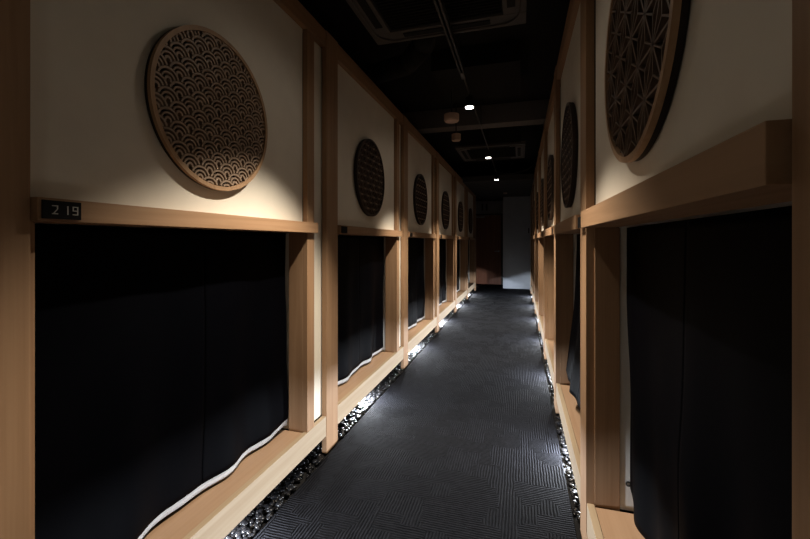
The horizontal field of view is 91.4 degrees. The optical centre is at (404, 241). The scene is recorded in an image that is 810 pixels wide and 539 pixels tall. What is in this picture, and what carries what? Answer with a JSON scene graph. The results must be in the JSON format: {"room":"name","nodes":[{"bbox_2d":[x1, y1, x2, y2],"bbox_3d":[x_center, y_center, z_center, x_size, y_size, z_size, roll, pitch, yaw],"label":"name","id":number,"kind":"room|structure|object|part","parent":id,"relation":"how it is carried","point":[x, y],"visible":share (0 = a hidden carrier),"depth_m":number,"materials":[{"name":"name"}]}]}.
{"room":"capsule hotel corridor","nodes":[
{"label":"capsule hotel corridor","id":0,"kind":"room"},
{"bbox_2d":[229,284,581,538],"bbox_3d":[1.069,1.370,5.104,5.600,0.100,14.800,0,0,16],"label":"floor","id":1,"kind":"structure","parent":0,"point":[565,464],"depth_m":2.36,"materials":[{"name":"black paint"}]},
{"bbox_2d":[0,0,29,538],"bbox_3d":[-0.945,0.000,0.888,0.032,2.600,0.155,0,0,16],"label":"timber post","id":2,"kind":"object","parent":1,"relation":"on","point":[14,14],"visible":1,"depth_m":0.93,"materials":[{"name":"brown wood"}]},
{"bbox_2d":[30,0,337,538],"bbox_3d":[-1.240,0.010,1.931,1.220,2.620,1.682,0,0,16],"label":"bay","id":3,"kind":"object","parent":1,"relation":"on","point":[94,143],"visible":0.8,"depth_m":1.60,"materials":[{"name":"brown wood"}]},
{"bbox_2d":[41,200,80,219],"bbox_3d":[-0.870,-0.081,1.003,0.007,0.046,0.088,0,0,16],"label":"number plate","id":4,"kind":"object","parent":3,"relation":"attached to","point":[50,209],"visible":1,"depth_m":1.00,"materials":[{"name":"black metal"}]},
{"bbox_2d":[35,224,287,538],"bbox_3d":[-0.861,0.506,1.641,0.058,1.112,1.276,0,0,16],"label":"curtain","id":5,"kind":"object","parent":3,"relation":"hanging from","point":[161,363],"visible":0.96,"depth_m":1.40,"materials":[{"name":"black fabric"}]},
{"bbox_3d":[-0.940,0.490,1.347,0.044,1.080,0.664,0,0,16],"label":"cloth panel","id":6,"kind":"part","parent":5,"relation":"part of","materials":[{"name":"black fabric"}]},
{"bbox_3d":[-0.768,0.490,1.962,0.043,1.080,0.604,0,0,16],"label":"cloth panel","id":7,"kind":"part","parent":5,"relation":"part of","materials":[{"name":"black fabric"}]},
{"bbox_3d":[-0.769,-0.655,1.600,0.019,1.088,1.306,0,0,16],"label":"plaster panel","id":8,"kind":"part","parent":3,"relation":"part of","materials":[{"name":"beige paint"}]},
{"bbox_2d":[144,25,267,190],"bbox_3d":[-0.749,-0.515,1.575,0.028,0.618,0.618,0,0,16],"label":"lattice panel","id":9,"kind":"object","parent":3,"relation":"attached to","point":[205,104],"visible":1,"depth_m":1.51,"materials":[{"name":"brown wood"}]},
{"bbox_3d":[-0.900,1.089,1.653,0.308,0.031,1.277,0,0,16],"label":"sill","id":10,"kind":"part","parent":3,"relation":"part of","materials":[{"name":"brown wood"}]},
{"bbox_3d":[-0.711,1.131,1.697,0.027,0.122,1.525,0,0,16],"label":"rail","id":11,"kind":"part","parent":3,"relation":"part of","materials":[{"name":"beige wood"}]},
{"bbox_3d":[-0.475,0.000,2.504,0.032,2.600,0.155,0,0,16],"label":"post","id":12,"kind":"part","parent":3,"relation":"part of","materials":[{"name":"brown wood"}]},
{"bbox_2d":[224,285,480,538],"bbox_3d":[0.493,1.299,6.416,0.404,0.038,11.431,0,0,16],"label":"pebble bed","id":13,"kind":"object","parent":1,"relation":"on","point":[277,496],"visible":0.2,"depth_m":2.31,"materials":[{"name":"black gravel"}]},
{"bbox_2d":[338,44,407,423],"bbox_3d":[-0.769,0.010,3.546,1.220,2.620,1.682,0,0,16],"label":"bay","id":14,"kind":"object","parent":1,"relation":"on","point":[364,111],"visible":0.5,"depth_m":3.42,"materials":[{"name":"brown wood"}]},
{"bbox_2d":[341,226,346,232],"bbox_3d":[-0.402,-0.081,2.615,0.006,0.046,0.088,0,0,16],"label":"number plate","id":15,"kind":"object","parent":14,"relation":"attached to","point":[343,228],"visible":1,"depth_m":2.60,"materials":[{"name":"black"}]},
{"bbox_2d":[338,235,383,384],"bbox_3d":[-0.392,0.505,3.256,0.051,1.112,1.276,0,0,16],"label":"curtain","id":16,"kind":"object","parent":14,"relation":"hanging from","point":[360,258],"visible":0.76,"depth_m":3.27,"materials":[{"name":"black fabric"}]},
{"bbox_3d":[-0.473,0.490,2.963,0.041,1.081,0.664,0,0,18],"label":"cloth panel","id":17,"kind":"part","parent":16,"relation":"part of","materials":[{"name":"black fabric"}]},
{"bbox_3d":[-0.297,0.490,3.577,0.036,1.081,0.604,0,0,14],"label":"cloth panel","id":18,"kind":"part","parent":16,"relation":"part of","materials":[{"name":"black fabric"}]},
{"bbox_3d":[-0.430,1.089,3.268,0.308,0.031,1.277,0,0,16],"label":"sill","id":19,"kind":"part","parent":14,"relation":"part of","materials":[{"name":"brown wood"}]},
{"bbox_3d":[-0.299,-0.655,3.215,0.019,1.088,1.306,0,0,16],"label":"plaster panel","id":20,"kind":"part","parent":14,"relation":"part of","materials":[{"name":"beige paint"}]},
{"bbox_2d":[354,139,384,216],"bbox_3d":[-0.279,-0.515,3.190,0.028,0.618,0.618,0,0,16],"label":"lattice panel","id":21,"kind":"object","parent":14,"relation":"attached to","point":[369,179],"visible":1,"depth_m":3.15,"materials":[{"name":"brown wood"}]},
{"bbox_3d":[-0.240,1.131,3.312,0.027,0.122,1.525,0,0,16],"label":"rail","id":22,"kind":"part","parent":14,"relation":"part of","materials":[{"name":"beige wood"}]},
{"bbox_3d":[-0.005,0.000,4.119,0.032,2.600,0.155,0,0,16],"label":"post","id":23,"kind":"part","parent":14,"relation":"part of","materials":[{"name":"brown wood"}]},
{"bbox_2d":[253,284,576,538],"bbox_3d":[1.081,1.304,5.283,1.353,0.032,13.750,0,0,16],"label":"carpet","id":24,"kind":"object","parent":1,"relation":"on","point":[463,443],"visible":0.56,"depth_m":2.42,"materials":[{"name":"grey carpet"}]},
{"bbox_2d":[408,121,438,353],"bbox_3d":[-0.299,0.010,5.161,1.220,2.620,1.682,0,0,16],"label":"bay","id":25,"kind":"object","parent":1,"relation":"on","point":[423,159],"visible":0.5,"depth_m":5.34,"materials":[{"name":"brown wood"}]},
{"bbox_2d":[408,238,424,328],"bbox_3d":[0.075,0.505,4.872,0.052,1.112,1.276,0,0,16],"label":"curtain","id":26,"kind":"object","parent":25,"relation":"hanging from","point":[416,290],"visible":0.59,"depth_m":5.05,"materials":[{"name":"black fabric"}]},
{"bbox_3d":[-0.005,0.490,4.579,0.035,1.081,0.664,0,0,15],"label":"cloth panel","id":27,"kind":"part","parent":26,"relation":"part of","materials":[{"name":"black fabric"}]},
{"bbox_3d":[0.040,1.089,4.883,0.308,0.031,1.277,0,0,16],"label":"sill","id":28,"kind":"part","parent":25,"relation":"part of","materials":[{"name":"brown wood"}]},
{"bbox_3d":[0.171,-0.655,4.830,0.019,1.088,1.306,0,0,16],"label":"plaster panel","id":29,"kind":"part","parent":25,"relation":"part of","materials":[{"name":"beige paint"}]},
{"bbox_2d":[413,174,427,224],"bbox_3d":[0.191,-0.515,4.805,0.028,0.618,0.618,0,0,16],"label":"lattice panel","id":30,"kind":"object","parent":25,"relation":"attached to","point":[420,201],"visible":1,"depth_m":4.76,"materials":[{"name":"brown wood"}]},
{"bbox_3d":[0.230,1.131,4.927,0.027,0.122,1.525,0,0,16],"label":"rail","id":31,"kind":"part","parent":25,"relation":"part of","materials":[{"name":"beige wood"}]},
{"bbox_3d":[0.465,0.000,5.734,0.032,2.600,0.155,0,0,16],"label":"post","id":32,"kind":"part","parent":25,"relation":"part of","materials":[{"name":"brown wood"}]},
{"bbox_2d":[439,154,456,322],"bbox_3d":[0.171,0.010,6.776,1.220,2.620,1.682,0,0,16],"label":"bay","id":33,"kind":"object","parent":1,"relation":"on","point":[447,175],"visible":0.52,"depth_m":7.07,"materials":[{"name":"brown wood"}]},
{"bbox_2d":[439,239,445,305],"bbox_3d":[0.547,0.505,6.487,0.054,1.110,1.276,0,0,17],"label":"curtain","id":34,"kind":"object","parent":33,"relation":"hanging from","point":[442,242],"visible":0.43,"depth_m":6.83,"materials":[{"name":"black fabric"}]},
{"bbox_3d":[0.510,1.089,6.498,0.308,0.031,1.277,0,0,16],"label":"sill","id":35,"kind":"part","parent":33,"relation":"part of","materials":[{"name":"brown wood"}]},
{"bbox_2d":[441,191,449,228],"bbox_3d":[0.661,-0.515,6.420,0.028,0.618,0.618,0,0,16],"label":"lattice panel","id":36,"kind":"object","parent":33,"relation":"attached to","point":[445,206],"visible":1,"depth_m":6.37,"materials":[{"name":"brown wood"}]},
{"bbox_3d":[0.641,-0.655,6.445,0.019,1.088,1.306,0,0,16],"label":"plaster panel","id":37,"kind":"part","parent":33,"relation":"part of","materials":[{"name":"beige paint"}]},
{"bbox_3d":[0.700,1.131,6.542,0.027,0.122,1.525,0,0,16],"label":"rail","id":38,"kind":"part","parent":33,"relation":"part of","materials":[{"name":"beige wood"}]},
{"bbox_3d":[0.936,0.000,7.349,0.032,2.600,0.155,0,0,16],"label":"post","id":39,"kind":"part","parent":33,"relation":"part of","materials":[{"name":"brown wood"}]},
{"bbox_2d":[457,174,467,304],"bbox_3d":[0.641,0.010,8.391,1.220,2.620,1.682,0,0,16],"label":"bay","id":40,"kind":"object","parent":1,"relation":"on","point":[462,189],"visible":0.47,"depth_m":8.68,"materials":[{"name":"brown wood"}]},
{"bbox_2d":[457,240,459,291],"bbox_3d":[1.016,0.503,8.102,0.052,1.108,1.276,0,0,16],"label":"curtain","id":41,"kind":"object","parent":40,"relation":"hanging from","point":[458,256],"visible":0.32,"depth_m":8.50,"materials":[{"name":"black fabric"}]},
{"bbox_2d":[458,201,462,231],"bbox_3d":[1.132,-0.515,8.035,0.028,0.618,0.618,0,0,16],"label":"lattice panel","id":42,"kind":"object","parent":40,"relation":"attached to","point":[460,206],"visible":1,"depth_m":7.97,"materials":[{"name":"brown wood"}]},
{"bbox_3d":[1.112,-0.655,8.059,0.019,1.088,1.306,0,0,16],"label":"plaster panel","id":43,"kind":"part","parent":40,"relation":"part of","materials":[{"name":"beige paint"}]},
{"bbox_3d":[1.170,1.131,8.156,0.027,0.122,1.525,0,0,16],"label":"rail","id":44,"kind":"part","parent":40,"relation":"part of","materials":[{"name":"beige wood"}]},
{"bbox_3d":[1.406,0.000,8.964,0.032,2.600,0.155,0,0,16],"label":"post","id":45,"kind":"part","parent":40,"relation":"part of","materials":[{"name":"brown wood"}]},
{"bbox_2d":[468,188,475,293],"bbox_3d":[1.111,0.010,10.006,1.220,2.620,1.682,0,0,16],"label":"bay","id":46,"kind":"object","parent":1,"relation":"on","point":[471,196],"visible":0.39,"depth_m":10.30,"materials":[{"name":"brown wood"}]},
{"bbox_2d":[468,240,468,280],"bbox_3d":[1.491,0.506,9.715,0.055,1.113,1.276,0,0,16],"label":"curtain","id":47,"kind":"object","parent":46,"relation":"hanging from","point":[468,240],"visible":0.09,"depth_m":10.23,"materials":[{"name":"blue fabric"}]},
{"bbox_2d":[468,208,472,233],"bbox_3d":[1.602,-0.515,9.650,0.028,0.618,0.618,0,0,16],"label":"lattice panel","id":48,"kind":"object","parent":46,"relation":"attached to","point":[470,218],"visible":1,"depth_m":9.57,"materials":[{"name":"brown wood"}]},
{"bbox_3d":[1.582,-0.655,9.675,0.019,1.088,1.306,0,0,16],"label":"plaster panel","id":49,"kind":"part","parent":46,"relation":"part of","materials":[{"name":"beige paint"}]},
{"bbox_3d":[1.640,1.131,9.771,0.027,0.122,1.525,0,0,16],"label":"rail","id":50,"kind":"part","parent":46,"relation":"part of","materials":[{"name":"beige wood"}]},
{"bbox_3d":[1.876,0.000,10.579,0.032,2.600,0.155,0,0,16],"label":"post","id":51,"kind":"part","parent":46,"relation":"part of","materials":[{"name":"brown wood"}]},
{"bbox_2d":[530,190,531,293],"bbox_3d":[3.560,-0.010,9.186,1.220,2.660,1.435,0,0,16],"label":"bay","id":52,"kind":"object","parent":1,"relation":"on","point":[531,190],"visible":0.08,"depth_m":9.88,"materials":[{"name":"brown wood"}]},
{"bbox_3d":[3.187,-0.020,9.959,0.032,2.640,0.158,0,0,16],"label":"post","id":53,"kind":"part","parent":52,"relation":"part of","materials":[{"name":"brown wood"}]},
{"bbox_2d":[532,172,534,304],"bbox_3d":[3.159,-0.010,7.808,1.220,2.660,1.435,0,0,16],"label":"bay","id":54,"kind":"object","parent":1,"relation":"on","point":[533,184],"visible":0.18,"depth_m":8.50,"materials":[{"name":"brown wood"}]},
{"bbox_3d":[2.786,-0.020,8.581,0.032,2.640,0.158,0,0,16],"label":"post","id":55,"kind":"part","parent":54,"relation":"part of","materials":[{"name":"brown wood"}]},
{"bbox_2d":[533,201,534,231],"bbox_3d":[2.587,-0.515,7.886,0.028,0.618,0.618,0,0,16],"label":"lattice panel","id":56,"kind":"object","parent":54,"relation":"attached to","point":[534,201],"visible":0.79,"depth_m":7.71,"materials":[{"name":"brown wood"}]},
{"bbox_2d":[534,157,537,317],"bbox_3d":[2.757,-0.010,6.430,1.220,2.660,1.435,0,0,16],"label":"bay","id":57,"kind":"object","parent":1,"relation":"on","point":[536,167],"visible":0.18,"depth_m":7.12,"materials":[{"name":"brown wood"}]},
{"bbox_3d":[2.385,-0.020,7.204,0.032,2.640,0.158,0,0,16],"label":"post","id":58,"kind":"part","parent":57,"relation":"part of","materials":[{"name":"brown wood"}]},
{"bbox_3d":[2.185,1.131,6.514,0.027,0.122,1.275,0,0,16],"label":"rail","id":59,"kind":"part","parent":57,"relation":"part of","materials":[{"name":"beige wood"}]},
{"bbox_2d":[536,192,537,228],"bbox_3d":[2.186,-0.515,6.508,0.028,0.618,0.618,0,0,16],"label":"lattice panel","id":60,"kind":"object","parent":57,"relation":"attached to","point":[537,192],"visible":0.71,"depth_m":6.42,"materials":[{"name":"brown wood"}]},
{"bbox_2d":[537,128,547,343],"bbox_3d":[2.356,-0.010,5.052,1.220,2.660,1.435,0,0,16],"label":"bay","id":61,"kind":"object","parent":1,"relation":"on","point":[541,149],"visible":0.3,"depth_m":5.74,"materials":[{"name":"brown wood"}]},
{"bbox_3d":[1.984,-0.020,5.826,0.032,2.640,0.158,0,0,16],"label":"post","id":62,"kind":"part","parent":61,"relation":"part of","materials":[{"name":"brown wood"}]},
{"bbox_3d":[1.784,1.131,5.137,0.027,0.122,1.275,0,0,16],"label":"rail","id":63,"kind":"part","parent":61,"relation":"part of","materials":[{"name":"beige wood"}]},
{"bbox_2d":[540,178,543,225],"bbox_3d":[1.785,-0.515,5.130,0.028,0.618,0.618,0,0,16],"label":"lattice panel","id":64,"kind":"object","parent":61,"relation":"attached to","point":[542,179],"visible":0.95,"depth_m":5.01,"materials":[{"name":"brown wood"}]},
{"bbox_3d":[1.811,-0.677,5.129,0.019,1.104,1.275,0,0,16],"label":"plaster panel","id":65,"kind":"part","parent":61,"relation":"part of","materials":[{"name":"beige paint"}]},
{"bbox_2d":[543,79,560,387],"bbox_3d":[1.955,-0.010,3.675,1.220,2.660,1.435,0,0,16],"label":"bay","id":66,"kind":"object","parent":1,"relation":"on","point":[548,236],"visible":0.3,"depth_m":4.35,"materials":[{"name":"brown wood"}]},
{"bbox_3d":[1.582,-0.020,4.448,0.032,2.640,0.158,0,0,16],"label":"post","id":67,"kind":"part","parent":66,"relation":"part of","materials":[{"name":"brown wood"}]},
{"bbox_3d":[1.382,1.131,3.759,0.027,0.122,1.275,0,0,16],"label":"rail","id":68,"kind":"part","parent":66,"relation":"part of","materials":[{"name":"beige wood"}]},
{"bbox_2d":[547,155,553,219],"bbox_3d":[1.384,-0.515,3.752,0.028,0.618,0.618,0,0,16],"label":"lattice panel","id":69,"kind":"object","parent":66,"relation":"attached to","point":[550,173],"visible":0.98,"depth_m":3.65,"materials":[{"name":"brown wood"}]},
{"bbox_3d":[1.548,1.089,3.720,0.308,0.031,1.234,0,0,16],"label":"sill","id":70,"kind":"part","parent":66,"relation":"part of","materials":[{"name":"brown wood"}]},
{"bbox_3d":[1.410,-0.677,3.751,0.019,1.104,1.275,0,0,16],"label":"plaster panel","id":71,"kind":"part","parent":66,"relation":"part of","materials":[{"name":"beige paint"}]},
{"bbox_2d":[530,291,580,531],"bbox_3d":[2.030,1.299,5.398,0.402,0.037,10.929,0,0,16],"label":"pebble bed","id":72,"kind":"object","parent":1,"relation":"on","point":[571,480],"visible":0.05,"depth_m":2.48,"materials":[{"name":"black gravel"}]},
{"bbox_2d":[553,0,595,500],"bbox_3d":[1.554,-0.010,2.297,1.220,2.660,1.435,0,0,16],"label":"bay","id":73,"kind":"object","parent":1,"relation":"on","point":[567,69],"visible":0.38,"depth_m":2.88,"materials":[{"name":"brown wood"}]},
{"bbox_3d":[1.181,-0.020,3.070,0.032,2.640,0.158,0,0,16],"label":"post","id":74,"kind":"part","parent":73,"relation":"part of","materials":[{"name":"brown wood"}]},
{"bbox_3d":[0.981,1.131,2.381,0.027,0.122,1.275,0,0,16],"label":"rail","id":75,"kind":"part","parent":73,"relation":"part of","materials":[{"name":"beige wood"}]},
{"bbox_2d":[561,102,577,207],"bbox_3d":[0.983,-0.515,2.374,0.028,0.618,0.618,0,0,16],"label":"lattice panel","id":76,"kind":"object","parent":73,"relation":"attached to","point":[569,144],"visible":1,"depth_m":2.25,"materials":[{"name":"brown wood"}]},
{"bbox_3d":[1.147,1.089,2.342,0.308,0.031,1.234,0,0,16],"label":"sill","id":77,"kind":"part","parent":73,"relation":"part of","materials":[{"name":"brown wood"}]},
{"bbox_3d":[1.009,-0.677,2.373,0.019,1.104,1.275,0,0,16],"label":"plaster panel","id":78,"kind":"part","parent":73,"relation":"part of","materials":[{"name":"beige paint"}]},
{"bbox_2d":[566,234,579,407],"bbox_3d":[1.074,0.464,2.362,0.125,1.040,1.233,0,0,16],"label":"curtain","id":79,"kind":"object","parent":73,"relation":"hanging from","point":[573,360],"visible":0.28,"depth_m":2.79,"materials":[{"name":"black fabric"}]},
{"bbox_3d":[0.984,0.464,2.083,0.097,1.040,0.642,0,0,16],"label":"cloth panel","id":80,"kind":"part","parent":79,"relation":"part of","materials":[{"name":"black fabric"}]},
{"bbox_2d":[580,0,791,538],"bbox_3d":[1.153,-0.010,0.919,1.220,2.660,1.435,0,0,16],"label":"bay","id":81,"kind":"object","parent":1,"relation":"on","point":[723,145],"visible":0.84,"depth_m":0.87,"materials":[{"name":"brown wood"}]},
{"bbox_2d":[578,216,580,227],"bbox_3d":[0.746,-0.083,1.672,0.018,0.046,0.088,0,0,16],"label":"number plate","id":82,"kind":"object","parent":81,"relation":"attached to","point":[579,218],"visible":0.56,"depth_m":1.66,"materials":[{"name":"black"}]},
{"bbox_3d":[0.780,-0.020,1.692,0.032,2.640,0.158,0,0,16],"label":"post","id":83,"kind":"part","parent":81,"relation":"part of","materials":[{"name":"brown wood"}]},
{"bbox_3d":[0.580,1.131,1.003,0.027,0.122,1.275,0,0,16],"label":"rail","id":84,"kind":"part","parent":81,"relation":"part of","materials":[{"name":"beige wood"}]},
{"bbox_3d":[0.746,1.089,0.964,0.308,0.031,1.234,0,0,16],"label":"sill","id":85,"kind":"part","parent":81,"relation":"part of","materials":[{"name":"brown wood"}]},
{"bbox_2d":[604,0,689,162],"bbox_3d":[0.582,-0.515,0.997,0.028,0.618,0.618,0,0,16],"label":"lattice panel","id":86,"kind":"object","parent":81,"relation":"attached to","point":[645,40],"visible":1,"depth_m":0.94,"materials":[{"name":"brown wood"}]},
{"bbox_3d":[0.608,-0.677,0.995,0.019,1.104,1.275,0,0,16],"label":"plaster panel","id":87,"kind":"part","parent":81,"relation":"part of","materials":[{"name":"beige paint"}]},
{"bbox_2d":[627,206,791,538],"bbox_3d":[0.707,0.464,0.975,0.052,1.040,1.233,0,0,16],"label":"curtain","id":88,"kind":"object","parent":81,"relation":"hanging from","point":[709,299],"visible":0.98,"depth_m":0.87,"materials":[{"name":"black fabric"}]},
{"bbox_3d":[0.790,0.463,1.287,0.034,1.039,0.583,0,0,17],"label":"cloth panel","id":89,"kind":"part","parent":88,"relation":"part of","materials":[{"name":"black fabric"}]},
{"bbox_3d":[0.620,0.464,0.695,0.037,1.040,0.643,0,0,16],"label":"cloth panel","id":90,"kind":"part","parent":88,"relation":"part of","materials":[{"name":"black fabric"}]},
{"bbox_2d":[792,0,809,538],"bbox_3d":[0.379,-0.020,0.314,0.032,2.640,0.158,0,0,16],"label":"timber post","id":91,"kind":"object","parent":1,"relation":"on","point":[800,8],"visible":1,"depth_m":0.38,"materials":[{"name":"brown wood"}]},
{"bbox_2d":[298,0,569,176],"bbox_3d":[1.069,-1.740,5.104,5.600,0.120,14.800,0,0,16],"label":"ceiling","id":92,"kind":"structure","parent":0,"point":[540,37],"depth_m":3.62,"materials":[{"name":"black paint"}]},
{"bbox_2d":[358,37,435,83],"bbox_3d":[-0.613,-1.528,3.498,2.092,0.307,0.426,0,0,30],"label":"duct","id":93,"kind":"object","parent":92,"relation":"attached to","point":[416,53],"visible":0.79,"depth_m":3.24,"materials":[{"name":"black metal"}]},
{"bbox_2d":[346,0,526,44],"bbox_3d":[0.142,-1.492,2.062,0.950,0.365,0.950,0,0,16],"label":"air conditioner","id":94,"kind":"object","parent":92,"relation":"hanging from","point":[386,21],"visible":0.95,"depth_m":2.32,"materials":[{"name":"black metal"}]},
{"bbox_2d":[373,0,502,29],"bbox_3d":[0.142,-1.339,2.062,0.688,0.022,0.688,0,0,16],"label":"grille","id":95,"kind":"object","parent":94,"relation":"attached to","point":[392,14],"depth_m":2.29,"materials":[{"name":"black metal"}]},
{"bbox_2d":[444,90,458,123],"bbox_3d":[0.461,-1.433,3.907,0.148,0.485,0.148,0,0,16],"label":"ceiling sensor","id":96,"kind":"object","parent":92,"relation":"hanging from","point":[451,117],"visible":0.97,"depth_m":3.86,"materials":[{"name":"plastic"}]},
{"bbox_2d":[452,103,460,141],"bbox_3d":[0.617,-1.448,4.768,0.110,0.455,0.110,0,0,16],"label":"ceiling sensor","id":97,"kind":"object","parent":92,"relation":"hanging from","point":[456,137],"visible":0.96,"depth_m":4.74,"materials":[{"name":"plastic"}]},
{"bbox_3d":[0.617,-1.488,4.768,0.015,0.375,0.016,0,0,16],"label":"stem","id":98,"kind":"part","parent":97,"relation":"part of","materials":[{"name":"black metal"}]},
{"bbox_2d":[433,0,496,173],"bbox_3d":[0.555,-1.458,3.380,0.036,0.435,9.200,0,0,16],"label":"track","id":99,"kind":"object","parent":92,"relation":"hanging from","point":[439,4],"visible":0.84,"depth_m":2.51,"materials":[{"name":"black metal"}]},
{"bbox_2d":[465,94,473,108],"bbox_3d":[0.546,-1.196,3.351,0.082,0.115,0.082,0,0,16],"label":"spot lamp","id":100,"kind":"object","parent":99,"relation":"hanging from","point":[469,100],"visible":1,"depth_m":3.32,"materials":[{"name":"black metal"}]},
{"bbox_2d":[485,150,490,158],"bbox_3d":[1.131,-1.196,5.357,0.082,0.115,0.082,0,0,16],"label":"spot lamp","id":101,"kind":"object","parent":99,"relation":"hanging from","point":[488,153],"visible":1,"depth_m":5.33,"materials":[{"name":"black metal"}]},
{"bbox_2d":[431,40,519,101],"bbox_3d":[0.702,-1.587,3.753,0.750,0.175,0.800,0,0,16],"label":"box","id":102,"kind":"object","parent":92,"relation":"attached to","point":[492,70],"visible":0.91,"depth_m":3.47,"materials":[{"name":"black paint"}]},
{"bbox_2d":[402,99,548,133],"bbox_3d":[1.023,-1.565,4.946,5.600,0.230,0.210,0,0,16],"label":"beam","id":103,"kind":"structure","parent":92,"relation":"attached to","point":[524,113],"depth_m":4.87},
{"bbox_2d":[455,126,524,160],"bbox_3d":[1.294,-1.492,5.893,0.950,0.365,0.950,0,0,16],"label":"air conditioner","id":104,"kind":"object","parent":92,"relation":"hanging from","point":[503,143],"visible":0.98,"depth_m":5.55,"materials":[{"name":"black metal"}]},
{"bbox_3d":[1.294,-1.337,5.893,0.950,0.035,0.950,0,0,16],"label":"panel","id":105,"kind":"part","parent":104,"relation":"part of","materials":[{"name":"black plastic"}]},
{"bbox_3d":[1.294,-1.316,5.893,0.890,0.012,0.892,0,0,16],"label":"moulding","id":106,"kind":"part","parent":104,"relation":"part of","materials":[{"name":"black plastic"}]},
{"bbox_2d":[467,147,515,158],"bbox_3d":[1.294,-1.339,5.893,0.688,0.022,0.688,0,0,16],"label":"grille","id":107,"kind":"object","parent":104,"relation":"attached to","point":[502,152],"depth_m":5.93,"materials":[{"name":"black metal"}]},
{"bbox_2d":[476,201,502,213],"bbox_3d":[3.061,0.035,11.945,5.600,2.570,0.150,0,0,16],"label":"wall","id":108,"kind":"structure","parent":0,"point":[493,206],"depth_m":12.01,"materials":[{"name":"black paint"}]},
{"bbox_2d":[476,213,502,284],"bbox_3d":[2.546,0.223,12.038,0.840,2.165,0.120,0,0,16],"label":"door","id":109,"kind":"structure","parent":108,"relation":"in","point":[489,227],"depth_m":12.03,"materials":[{"name":"brown wood"}]},
{"bbox_2d":[461,174,533,200],"bbox_3d":[2.530,-1.305,10.121,5.600,0.110,4.350,0,0,16],"label":"ceiling","id":110,"kind":"structure","parent":0,"point":[485,188],"depth_m":8.90,"materials":[{"name":"black paint"}]},
{"bbox_2d":[503,196,529,289],"bbox_3d":[4.112,0.035,10.635,2.850,2.570,0.120,0,0,16],"label":"wall","id":111,"kind":"structure","parent":0,"point":[516,210],"depth_m":10.88,"materials":[{"name":"white paint"}]},
{"bbox_2d":[530,195,530,290],"bbox_3d":[3.342,-0.020,10.397,0.074,2.640,0.765,0,0,16],"label":"wall","id":112,"kind":"structure","parent":0,"point":[530,195],"depth_m":10.42,"materials":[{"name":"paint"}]}
]}

